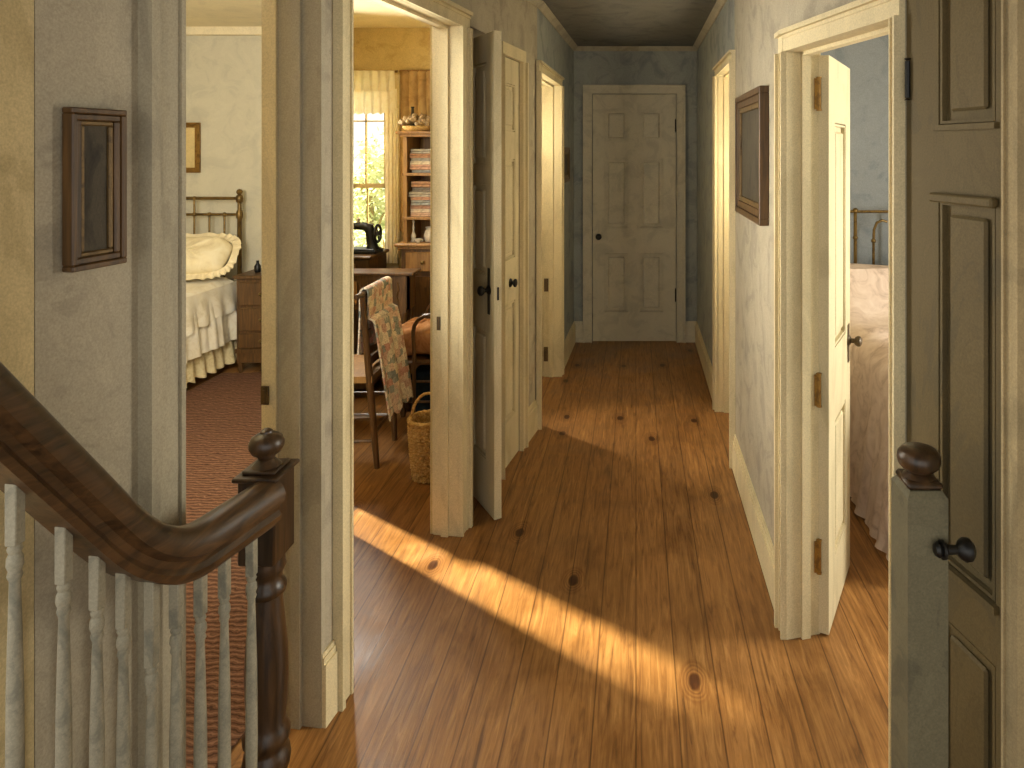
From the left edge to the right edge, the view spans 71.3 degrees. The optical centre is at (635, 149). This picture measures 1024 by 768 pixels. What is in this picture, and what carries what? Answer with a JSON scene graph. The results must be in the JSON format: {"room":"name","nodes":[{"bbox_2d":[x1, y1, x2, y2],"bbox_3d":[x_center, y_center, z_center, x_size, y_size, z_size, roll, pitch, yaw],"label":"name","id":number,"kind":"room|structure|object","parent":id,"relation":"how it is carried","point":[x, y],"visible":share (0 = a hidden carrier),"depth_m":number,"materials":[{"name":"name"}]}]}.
{"room":"upstairs hallway","nodes":[
{"label":"upstairs hallway","id":0,"kind":"room"},
{"bbox_2d":[0,0,33,767],"bbox_3d":[-1.785,0.364,1.089,1.629,2.420,0.079,0,0,0],"label":"wall","id":1,"kind":"structure","parent":0,"point":[16,16],"depth_m":1.10,"materials":[{"name":"beige paint"}]},
{"bbox_2d":[186,36,261,281],"bbox_3d":[-3.975,0.324,5.360,3.050,2.500,0.120,0,0,0],"label":"wall","id":2,"kind":"structure","parent":0,"point":[224,73],"depth_m":5.30,"materials":[{"name":"paint"}]},
{"bbox_2d":[186,123,200,172],"bbox_3d":[-3.410,-0.018,5.285,0.235,0.378,0.025,0,0,0],"label":"picture frame","id":3,"kind":"object","parent":2,"relation":"attached to","point":[193,130],"visible":0.44,"depth_m":5.29,"materials":[{"name":"brown wood"}]},
{"bbox_2d":[186,27,261,35],"bbox_3d":[-3.200,-0.896,5.275,1.400,0.060,0.050,0,0,0],"label":"trim","id":4,"kind":"structure","parent":2,"relation":"attached to","point":[190,31],"depth_m":5.25,"materials":[{"name":"beige paint"}]},
{"bbox_2d":[186,0,261,26],"bbox_3d":[-3.279,-0.966,3.235,4.642,0.080,4.370,0,0,0],"label":"ceiling","id":5,"kind":"structure","parent":0,"point":[199,13],"depth_m":4.75,"materials":[{"name":"beige paint"}]},
{"bbox_2d":[34,0,536,767],"bbox_3d":[-0.848,0.364,2.568,0.165,2.420,2.880,0,0,8],"label":"wall","id":6,"kind":"structure","parent":0,"point":[86,51],"depth_m":1.24,"materials":[{"name":"paint"}]},
{"bbox_2d":[62,107,126,272],"bbox_3d":[-0.944,0.067,1.223,0.022,0.277,0.107,0,0,8],"label":"picture frame","id":7,"kind":"object","parent":6,"relation":"attached to","point":[94,140],"visible":1,"depth_m":1.22,"materials":[{"name":"brown wood"}]},
{"bbox_2d":[261,386,268,404],"bbox_3d":[-1.009,0.667,1.901,0.022,0.050,0.007,0,0,8],"label":"strike plate","id":8,"kind":"object","parent":6,"relation":"attached to","point":[264,389],"visible":1,"depth_m":1.90,"materials":[{"name":"brown metal"}]},
{"bbox_2d":[138,0,472,767],"bbox_3d":[-0.902,0.488,2.142,0.213,2.172,1.629,0,0,8],"label":"door frame","id":9,"kind":"structure","parent":6,"relation":"attached to","point":[161,23],"depth_m":1.91,"materials":[{"name":"grey paint"}]},
{"bbox_2d":[437,317,440,329],"bbox_3d":[-0.802,0.708,2.858,0.024,0.055,0.007,0,0,8],"label":"strike plate","id":10,"kind":"object","parent":9,"relation":"attached to","point":[438,318],"visible":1,"depth_m":2.86,"materials":[{"name":"brown metal"}]},
{"bbox_2d":[322,321,575,727],"bbox_3d":[-0.672,1.474,3.429,0.137,0.200,4.634,0,0,6],"label":"baseboard","id":11,"kind":"structure","parent":6,"relation":"attached to","point":[330,655],"depth_m":1.95,"materials":[{"name":"beige paint"}]},
{"bbox_2d":[473,30,500,519],"bbox_3d":[-0.707,0.530,3.111,0.082,2.075,0.368,0,0,-33],"label":"door","id":12,"kind":"structure","parent":6,"relation":"in","point":[486,47],"depth_m":3.03,"materials":[{"name":"beige paint"}]},
{"bbox_2d":[505,57,518,467],"bbox_3d":[-0.631,0.555,3.510,0.065,2.025,0.299,0,0,8],"label":"door","id":13,"kind":"structure","parent":6,"relation":"in","point":[511,66],"depth_m":3.55,"materials":[{"name":"beige paint"}]},
{"bbox_2d":[501,41,528,479],"bbox_3d":[-0.612,0.526,3.531,0.030,2.095,0.378,0,0,8],"label":"door frame","id":14,"kind":"structure","parent":6,"relation":"attached to","point":[508,50],"depth_m":3.66,"materials":[{"name":"beige paint"}]},
{"bbox_2d":[527,0,726,50],"bbox_3d":[-0.004,-0.828,3.016,1.930,0.036,5.448,0,0,0],"label":"trim","id":15,"kind":"structure","parent":6,"relation":"attached to","point":[539,4],"depth_m":5.18,"materials":[{"name":"grey paint"}]},
{"bbox_2d":[354,28,429,267],"bbox_3d":[-1.656,0.364,4.900,1.352,2.420,0.100,0,0,0],"label":"wall","id":16,"kind":"structure","parent":0,"point":[398,49],"depth_m":4.85,"materials":[{"name":"paint"}]},
{"bbox_2d":[354,75,400,267],"bbox_3d":[-1.958,0.157,4.883,0.655,1.355,0.135,0,0,0],"label":"window","id":17,"kind":"structure","parent":16,"relation":"in","point":[397,77],"depth_m":4.87,"materials":[{"name":"beige paint"}]},
{"bbox_2d":[399,70,429,230],"bbox_3d":[-1.345,0.003,4.822,0.570,1.113,0.035,0,0,0],"label":"drape","id":18,"kind":"object","parent":16,"relation":"hanging from","point":[414,84],"visible":0.2,"depth_m":4.81,"materials":[{"name":"brown fabric"}]},
{"bbox_2d":[431,26,431,533],"bbox_3d":[-0.933,0.364,3.909,0.065,2.420,2.086,0,0,-4],"label":"wall","id":19,"kind":"structure","parent":0,"point":[431,26],"depth_m":2.87,"materials":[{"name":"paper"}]},
{"bbox_2d":[354,0,716,45],"bbox_3d":[-0.550,-0.896,2.150,3.700,0.100,7.500,0,0,0],"label":"ceiling","id":20,"kind":"structure","parent":0,"point":[587,22],"depth_m":4.57,"materials":[{"name":"paint"}]},
{"bbox_2d":[186,340,888,767],"bbox_3d":[-1.300,1.634,2.300,8.600,0.120,7.800,0,0,0],"label":"floor","id":21,"kind":"structure","parent":0,"point":[617,611],"depth_m":2.34,"materials":[{"name":"brown wood"}]},
{"bbox_2d":[0,362,299,767],"bbox_3d":[-0.835,0.696,1.051,0.119,1.756,1.079,0,0,4],"label":"stair railing","id":22,"kind":"object","parent":21,"relation":"on","point":[46,473],"visible":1,"depth_m":1.18,"materials":[{"name":"brown wood"}]},
{"bbox_2d":[186,189,243,276],"bbox_3d":[-3.598,0.931,4.273,1.359,1.285,1.906,0,0,0],"label":"bed","id":23,"kind":"object","parent":21,"relation":"on","point":[239,198],"visible":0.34,"depth_m":5.19,"materials":[{"name":"gold metal"}]},
{"bbox_2d":[186,277,236,387],"bbox_3d":[-3.550,1.222,4.200,1.381,0.609,1.906,0,0,0],"label":"bedspread","id":24,"kind":"object","parent":23,"relation":"on","point":[211,304],"visible":0.22,"depth_m":4.78,"materials":[{"name":"white fabric"}]},
{"bbox_2d":[186,232,241,279],"bbox_3d":[-3.190,0.760,5.021,0.641,0.309,0.275,0,0,-6],"label":"pillow","id":25,"kind":"object","parent":24,"relation":"on","point":[207,254],"visible":0.47,"depth_m":4.97,"materials":[{"name":"beige fabric"}]},
{"bbox_2d":[186,372,261,767],"bbox_3d":[-1.968,1.565,3.080,1.865,0.012,3.660,0,0,0],"label":"rug","id":26,"kind":"object","parent":21,"relation":"on","point":[224,412],"visible":0.3,"depth_m":3.21,"materials":[{"name":"red carpet"}]},
{"bbox_2d":[232,268,261,372],"bbox_3d":[-2.640,1.229,5.076,0.400,0.690,0.348,0,0,0],"label":"nightstand","id":27,"kind":"object","parent":21,"relation":"on","point":[249,283],"visible":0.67,"depth_m":4.92,"materials":[{"name":"brown wood"}]},
{"bbox_2d":[254,260,260,272],"bbox_3d":[-2.735,0.841,5.060,0.044,0.084,0.043,0,0,0],"label":"bottle","id":28,"kind":"object","parent":27,"relation":"on","point":[257,268],"visible":1,"depth_m":5.04,"materials":[{"name":"black glass"}]},
{"bbox_2d":[354,249,388,388],"bbox_3d":[-1.847,1.091,4.572,0.355,0.845,0.347,0,0,0],"label":"base cabinet","id":29,"kind":"object","parent":21,"relation":"on","point":[379,260],"visible":0.09,"depth_m":4.42,"materials":[{"name":"brown wood"}]},
{"bbox_2d":[354,217,382,253],"bbox_3d":[-1.850,0.551,4.560,0.360,0.234,0.150,0,0,0],"label":"sewing machine","id":30,"kind":"object","parent":29,"relation":"on","point":[371,247],"visible":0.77,"depth_m":4.53,"materials":[{"name":"black metal"}]},
{"bbox_2d":[354,278,396,468],"bbox_3d":[-1.484,1.131,3.572,0.432,0.888,0.484,0,0,0],"label":"chair","id":31,"kind":"object","parent":21,"relation":"on","point":[367,367],"visible":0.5,"depth_m":3.44,"materials":[{"name":"brown wood"}]},
{"bbox_2d":[357,276,413,420],"bbox_3d":[-1.280,1.003,3.580,0.178,0.657,0.356,0,0,0],"label":"quilt","id":32,"kind":"object","parent":31,"relation":"hanging from","point":[383,316],"visible":0.92,"depth_m":3.56,"materials":[{"name":"fabric"}]},
{"bbox_2d":[354,268,420,416],"bbox_3d":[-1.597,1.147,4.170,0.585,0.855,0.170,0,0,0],"label":"desk","id":33,"kind":"object","parent":21,"relation":"on","point":[403,279],"visible":0.27,"depth_m":4.12,"materials":[{"name":"brown wood"}]},
{"bbox_2d":[394,131,429,367],"bbox_3d":[-1.278,0.727,4.610,0.517,1.695,0.360,0,0,0],"label":"hutch","id":34,"kind":"object","parent":21,"relation":"on","point":[413,254],"visible":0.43,"depth_m":4.48,"materials":[{"name":"brown wood"}]},
{"bbox_2d":[394,237,429,249],"bbox_3d":[-1.284,0.616,4.617,0.507,0.038,0.345,0,0,0],"label":"countertop","id":35,"kind":"structure","parent":34,"relation":"on","point":[423,245],"depth_m":4.46,"materials":[{"name":"brown wood"}]},
{"bbox_2d":[409,107,415,125],"bbox_3d":[-1.500,-0.206,4.700,0.044,0.170,0.043,0,0,0],"label":"bottle","id":36,"kind":"object","parent":34,"relation":"on","point":[412,108],"visible":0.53,"depth_m":4.69,"materials":[{"name":"black glass"}]},
{"bbox_2d":[411,220,415,241],"bbox_3d":[-1.446,0.523,4.550,0.040,0.146,0.040,0,0,0],"label":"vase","id":37,"kind":"object","parent":34,"relation":"on","point":[413,235],"visible":0.88,"depth_m":4.54,"materials":[{"name":"white ceramic"}]},
{"bbox_2d":[398,113,429,130],"bbox_3d":[-1.413,-0.180,4.541,0.238,0.119,0.231,0,0,0],"label":"flower basket","id":38,"kind":"object","parent":34,"relation":"on","point":[422,118],"visible":0.81,"depth_m":4.47,"materials":[{"name":"wicker"}]},
{"bbox_2d":[402,216,429,219],"bbox_3d":[-1.279,0.439,4.628,0.438,0.018,0.293,0,0,0],"label":"shelf","id":39,"kind":"object","parent":34,"relation":"attached to","point":[404,217],"depth_m":4.48,"materials":[{"name":"brown wood"}]},
{"bbox_2d":[402,173,429,175],"bbox_3d":[-1.279,0.157,4.628,0.438,0.018,0.293,0,0,0],"label":"shelf","id":40,"kind":"object","parent":34,"relation":"attached to","point":[403,174],"depth_m":4.48,"materials":[{"name":"brown wood"}]},
{"bbox_2d":[410,212,429,215],"bbox_3d":[-1.305,0.416,4.620,0.300,0.025,0.220,0,0,0],"label":"folded fabric","id":41,"kind":"object","parent":34,"relation":"on","point":[411,213],"visible":0.32,"depth_m":4.51,"materials":[{"name":"fabric"}]},
{"bbox_2d":[410,209,429,211],"bbox_3d":[-1.299,0.391,4.620,0.312,0.021,0.220,0,0,0],"label":"folded fabric","id":42,"kind":"object","parent":41,"relation":"on","point":[412,210],"visible":0.25,"depth_m":4.51,"materials":[{"name":"beige fabric"}]},
{"bbox_2d":[410,205,429,208],"bbox_3d":[-1.295,0.369,4.620,0.324,0.021,0.220,0,0,0],"label":"folded fabric","id":43,"kind":"object","parent":42,"relation":"on","point":[411,206],"visible":0.27,"depth_m":4.51,"materials":[{"name":"fabric"}]},
{"bbox_2d":[411,200,429,204],"bbox_3d":[-1.303,0.341,4.620,0.300,0.033,0.220,0,0,0],"label":"folded fabric","id":44,"kind":"object","parent":43,"relation":"on","point":[413,202],"visible":0.4,"depth_m":4.51,"materials":[{"name":"beige fabric"}]},
{"bbox_2d":[410,197,429,199],"bbox_3d":[-1.299,0.313,4.620,0.312,0.019,0.220,0,0,0],"label":"folded fabric","id":45,"kind":"object","parent":44,"relation":"on","point":[412,198],"visible":0.31,"depth_m":4.51,"materials":[{"name":"fabric"}]},
{"bbox_2d":[409,191,429,196],"bbox_3d":[-1.305,0.286,4.620,0.324,0.033,0.220,0,0,0],"label":"folded fabric","id":46,"kind":"object","parent":45,"relation":"on","point":[412,194],"visible":0.38,"depth_m":4.51,"materials":[{"name":"beige fabric"}]},
{"bbox_2d":[412,187,429,191],"bbox_3d":[-1.293,0.255,4.620,0.300,0.025,0.220,0,0,0],"label":"folded fabric","id":47,"kind":"object","parent":46,"relation":"on","point":[416,189],"visible":0.37,"depth_m":4.51,"materials":[{"name":"grey fabric"}]},
{"bbox_2d":[411,180,429,186],"bbox_3d":[-1.297,0.222,4.620,0.312,0.039,0.220,0,0,0],"label":"folded fabric","id":48,"kind":"object","parent":47,"relation":"on","point":[420,183],"visible":0.41,"depth_m":4.51,"materials":[{"name":"orange fabric"}]},
{"bbox_2d":[412,170,429,172],"bbox_3d":[-1.295,0.138,4.620,0.300,0.017,0.220,0,0,0],"label":"folded fabric","id":49,"kind":"object","parent":34,"relation":"on","point":[413,171],"visible":0.36,"depth_m":4.51,"materials":[{"name":"grey fabric"}]},
{"bbox_2d":[410,164,429,169],"bbox_3d":[-1.305,0.111,4.620,0.312,0.033,0.220,0,0,0],"label":"folded fabric","id":50,"kind":"object","parent":49,"relation":"on","point":[414,166],"visible":0.46,"depth_m":4.51,"materials":[{"name":"fabric"}]},
{"bbox_2d":[410,161,429,163],"bbox_3d":[-1.297,0.083,4.620,0.324,0.021,0.220,0,0,0],"label":"folded fabric","id":51,"kind":"object","parent":50,"relation":"on","point":[411,162],"visible":0.42,"depth_m":4.51,"materials":[{"name":"beige fabric"}]},
{"bbox_2d":[411,158,429,160],"bbox_3d":[-1.301,0.061,4.620,0.300,0.019,0.220,0,0,0],"label":"folded fabric","id":52,"kind":"object","parent":51,"relation":"on","point":[413,159],"visible":0.39,"depth_m":4.51,"materials":[{"name":"grey fabric"}]},
{"bbox_2d":[409,153,429,157],"bbox_3d":[-1.307,0.037,4.620,0.312,0.027,0.220,0,0,0],"label":"folded fabric","id":53,"kind":"object","parent":52,"relation":"on","point":[418,155],"visible":0.41,"depth_m":4.51,"materials":[{"name":"orange fabric"}]},
{"bbox_2d":[410,149,429,152],"bbox_3d":[-1.293,0.007,4.620,0.324,0.029,0.220,0,0,0],"label":"folded fabric","id":54,"kind":"object","parent":53,"relation":"on","point":[412,150],"visible":0.45,"depth_m":4.51,"materials":[{"name":"beige fabric"}]},
{"bbox_2d":[424,226,429,241],"bbox_3d":[-1.342,0.548,4.574,0.088,0.095,0.075,0,0,-35],"label":"milk jug","id":55,"kind":"object","parent":34,"relation":"on","point":[427,231],"visible":0.45,"depth_m":4.54,"materials":[{"name":"white ceramic"}]},
{"bbox_2d":[403,304,429,412],"bbox_3d":[-1.170,1.229,3.990,0.340,0.691,0.402,0,0,0],"label":"bentwood chair","id":56,"kind":"object","parent":21,"relation":"on","point":[415,359],"visible":0.26,"depth_m":3.80,"materials":[{"name":"brown wood"}]},
{"bbox_2d":[402,317,429,355],"bbox_3d":[-1.185,1.059,3.990,0.330,0.181,0.290,0,0,0],"label":"cushion","id":57,"kind":"object","parent":56,"relation":"on","point":[422,332],"visible":0.36,"depth_m":3.85,"materials":[{"name":"orange fabric"}]},
{"bbox_2d":[407,392,429,483],"bbox_3d":[-1.000,1.369,3.360,0.191,0.403,0.192,0,0,13],"label":"wicker basket","id":58,"kind":"object","parent":21,"relation":"on","point":[418,425],"visible":0.55,"depth_m":3.29,"materials":[{"name":"brown wicker"}]},
{"bbox_2d":[410,365,429,414],"bbox_3d":[-1.160,1.408,4.000,0.220,0.330,0.180,0,0,0],"label":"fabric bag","id":59,"kind":"object","parent":21,"relation":"on","point":[422,371],"visible":0.14,"depth_m":3.91,"materials":[{"name":"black fabric"}]},
{"bbox_2d":[850,208,888,264],"bbox_3d":[1.700,0.949,3.482,1.368,1.250,1.924,0,0,0],"label":"bed","id":60,"kind":"object","parent":21,"relation":"on","point":[855,211],"visible":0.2,"depth_m":4.41,"materials":[{"name":"gold metal"}]},
{"bbox_2d":[850,263,888,560],"bbox_3d":[1.631,1.110,3.430,1.386,0.904,1.861,0,0,0],"label":"bedspread","id":61,"kind":"object","parent":60,"relation":"on","point":[869,284],"visible":0.17,"depth_m":3.10,"materials":[{"name":"beige fabric"}]},
{"bbox_2d":[891,442,976,767],"bbox_3d":[0.561,1.070,1.324,0.119,1.008,0.122,0,0,0],"label":"newel post","id":62,"kind":"object","parent":21,"relation":"on","point":[920,548],"visible":1,"depth_m":1.30,"materials":[{"name":"grey paint"}]},
{"bbox_2d":[537,8,573,340],"bbox_3d":[-0.586,0.364,4.911,0.108,2.420,1.862,0,0,2],"label":"wall","id":63,"kind":"structure","parent":0,"point":[552,49],"depth_m":5.27,"materials":[{"name":"paint"}]},
{"bbox_2d":[544,347,547,360],"bbox_3d":[-0.625,1.416,4.856,0.028,0.100,0.007,0,0,0],"label":"jamb hinge","id":64,"kind":"object","parent":63,"relation":"attached to","point":[545,348],"visible":1,"depth_m":4.86,"materials":[{"name":"brown metal"}]},
{"bbox_2d":[544,279,547,291],"bbox_3d":[-0.623,0.937,4.856,0.030,0.090,0.007,0,0,0],"label":"strike plate","id":65,"kind":"object","parent":63,"relation":"attached to","point":[545,280],"visible":1,"depth_m":4.86,"materials":[{"name":"brown metal"}]},
{"bbox_2d":[536,60,563,429],"bbox_3d":[-0.593,0.534,4.431,0.152,2.080,0.980,0,0,2],"label":"door frame","id":66,"kind":"structure","parent":63,"relation":"attached to","point":[549,88],"depth_m":4.86,"materials":[{"name":"beige paint"}]},
{"bbox_2d":[564,147,569,182],"bbox_3d":[-0.514,0.109,5.150,0.020,0.255,0.300,0,0,2],"label":"picture frame","id":67,"kind":"object","parent":63,"relation":"attached to","point":[566,149],"visible":0.77,"depth_m":5.19,"materials":[{"name":"brown wood"}]},
{"bbox_2d":[574,51,696,339],"bbox_3d":[-0.005,0.364,5.805,1.210,2.420,0.130,0,0,0],"label":"wall","id":68,"kind":"structure","parent":0,"point":[590,67],"depth_m":5.74,"materials":[{"name":"paint"}]},
{"bbox_2d":[593,94,675,340],"bbox_3d":[-0.011,0.556,5.742,0.689,2.027,0.092,0,0,0],"label":"door","id":69,"kind":"structure","parent":68,"relation":"in","point":[634,135],"depth_m":5.75,"materials":[{"name":"grey paint"}]},
{"bbox_2d":[583,85,685,342],"bbox_3d":[-0.014,0.520,5.725,0.837,2.107,0.030,0,0,0],"label":"door frame","id":70,"kind":"structure","parent":68,"relation":"attached to","point":[588,90],"depth_m":5.72,"materials":[{"name":"grey paint"}]},
{"bbox_2d":[575,321,695,341],"bbox_3d":[-0.005,1.489,5.732,1.010,0.170,0.016,0,0,0],"label":"baseboard","id":71,"kind":"structure","parent":68,"relation":"attached to","point":[690,325],"depth_m":5.72,"materials":[{"name":"grey paint"}]},
{"bbox_2d":[697,0,734,363],"bbox_3d":[0.543,0.364,4.666,0.103,2.420,2.348,0,0,0],"label":"wall","id":72,"kind":"structure","parent":0,"point":[720,38],"depth_m":4.86,"materials":[{"name":"paint"}]},
{"bbox_2d":[712,50,734,467],"bbox_3d":[0.533,0.539,3.857,0.145,2.070,0.795,0,0,0],"label":"door frame","id":73,"kind":"structure","parent":72,"relation":"attached to","point":[723,82],"depth_m":4.19,"materials":[{"name":"beige paint"}]},
{"bbox_2d":[695,321,773,608],"bbox_3d":[0.485,1.489,4.031,0.016,0.170,3.418,0,0,0],"label":"baseboard","id":74,"kind":"structure","parent":72,"relation":"attached to","point":[761,537],"depth_m":2.92,"materials":[{"name":"beige paint"}]},
{"bbox_2d":[735,0,906,545],"bbox_3d":[0.584,0.364,2.409,0.224,2.420,2.173,0,0,-6],"label":"wall","id":75,"kind":"structure","parent":0,"point":[757,22],"depth_m":2.77,"materials":[{"name":"paint"}]},
{"bbox_2d":[735,85,768,225],"bbox_3d":[0.469,0.021,2.880,0.035,0.515,0.633,0,0,0],"label":"picture frame","id":76,"kind":"object","parent":75,"relation":"attached to","point":[752,107],"visible":1,"depth_m":2.82,"materials":[{"name":"brown wood"}]},
{"bbox_2d":[814,55,861,634],"bbox_3d":[0.696,0.630,2.454,0.137,1.875,0.445,0,0,26],"label":"door","id":77,"kind":"structure","parent":75,"relation":"in","point":[832,86],"depth_m":2.32,"materials":[{"name":"beige paint"}]},
{"bbox_2d":[774,0,904,767],"bbox_3d":[0.592,0.595,1.995,0.146,1.958,0.696,0,0,-14],"label":"door frame","id":78,"kind":"structure","parent":75,"relation":"attached to","point":[800,45],"depth_m":2.25,"materials":[{"name":"beige paint"}]},
{"bbox_2d":[904,0,1000,767],"bbox_3d":[0.680,0.558,1.490,0.056,2.020,0.316,0,0,-14],"label":"door","id":79,"kind":"structure","parent":75,"relation":"in","point":[952,73],"depth_m":1.46,"materials":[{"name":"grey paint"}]},
{"bbox_2d":[1001,0,1023,767],"bbox_3d":[0.702,0.524,1.300,0.030,2.100,0.049,0,0,-14],"label":"door frame","id":80,"kind":"structure","parent":75,"relation":"attached to","point":[1012,11],"depth_m":1.29,"materials":[{"name":"beige paint"}]},
{"bbox_2d":[821,34,888,264],"bbox_3d":[1.790,0.364,4.600,2.420,2.420,0.100,0,0,0],"label":"wall","id":81,"kind":"structure","parent":0,"point":[867,61],"depth_m":4.55,"materials":[{"name":"blue paint"}]},
{"label":"outside","id":82,"kind":"structure","parent":0,"visible":0},
{"bbox_2d":[354,213,384,246],"bbox_3d":[-5.000,2.124,16.125,22.000,0.100,19.750,0,0,0],"label":"ground","id":83,"kind":"structure","parent":82,"point":[359,213],"depth_m":17.81,"materials":[{"name":"green plant"}]},
{"bbox_2d":[354,165,382,242],"bbox_3d":[-5.798,1.174,13.636,2.791,2.178,4.001,0,0,17],"label":"shrub","id":84,"kind":"object","parent":83,"relation":"on","point":[364,165],"visible":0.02,"depth_m":13.38,"materials":[{"name":"green plant"}]},
{"bbox_2d":[354,125,384,246],"bbox_3d":[-3.267,0.880,8.118,1.463,2.396,1.927,0,0,0],"label":"tree","id":85,"kind":"object","parent":83,"relation":"on","point":[375,160],"visible":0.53,"depth_m":8.04,"materials":[{"name":"green plant"}]},
{"bbox_2d":[354,229,384,245],"bbox_3d":[-4.345,1.503,10.179,2.138,1.205,1.728,0,0,24],"label":"shrub","id":86,"kind":"object","parent":83,"relation":"on","point":[358,238],"visible":0.02,"depth_m":10.07,"materials":[{"name":"green plant"}]},
{"bbox_3d":[-1.748,0.364,3.745,1.585,2.420,3.331,0,0,0],"label":"wall","id":87,"kind":"structure","parent":0,"visible":0},
{"bbox_2d":[354,70,397,114],"bbox_3d":[-1.955,-0.389,4.730,0.690,0.298,0.084,0,0,0],"label":"valance","id":88,"kind":"object","parent":87,"relation":"hanging from","point":[375,91],"visible":0.45,"depth_m":4.74,"materials":[{"name":"fabric"}]},
{"bbox_2d":[385,108,397,262],"bbox_3d":[-1.670,0.244,4.782,0.090,1.060,0.016,0,0,0],"label":"lace curtain","id":89,"kind":"object","parent":88,"relation":"hanging from","point":[391,120],"visible":0.98,"depth_m":4.78,"materials":[{"name":"beige fabric"}]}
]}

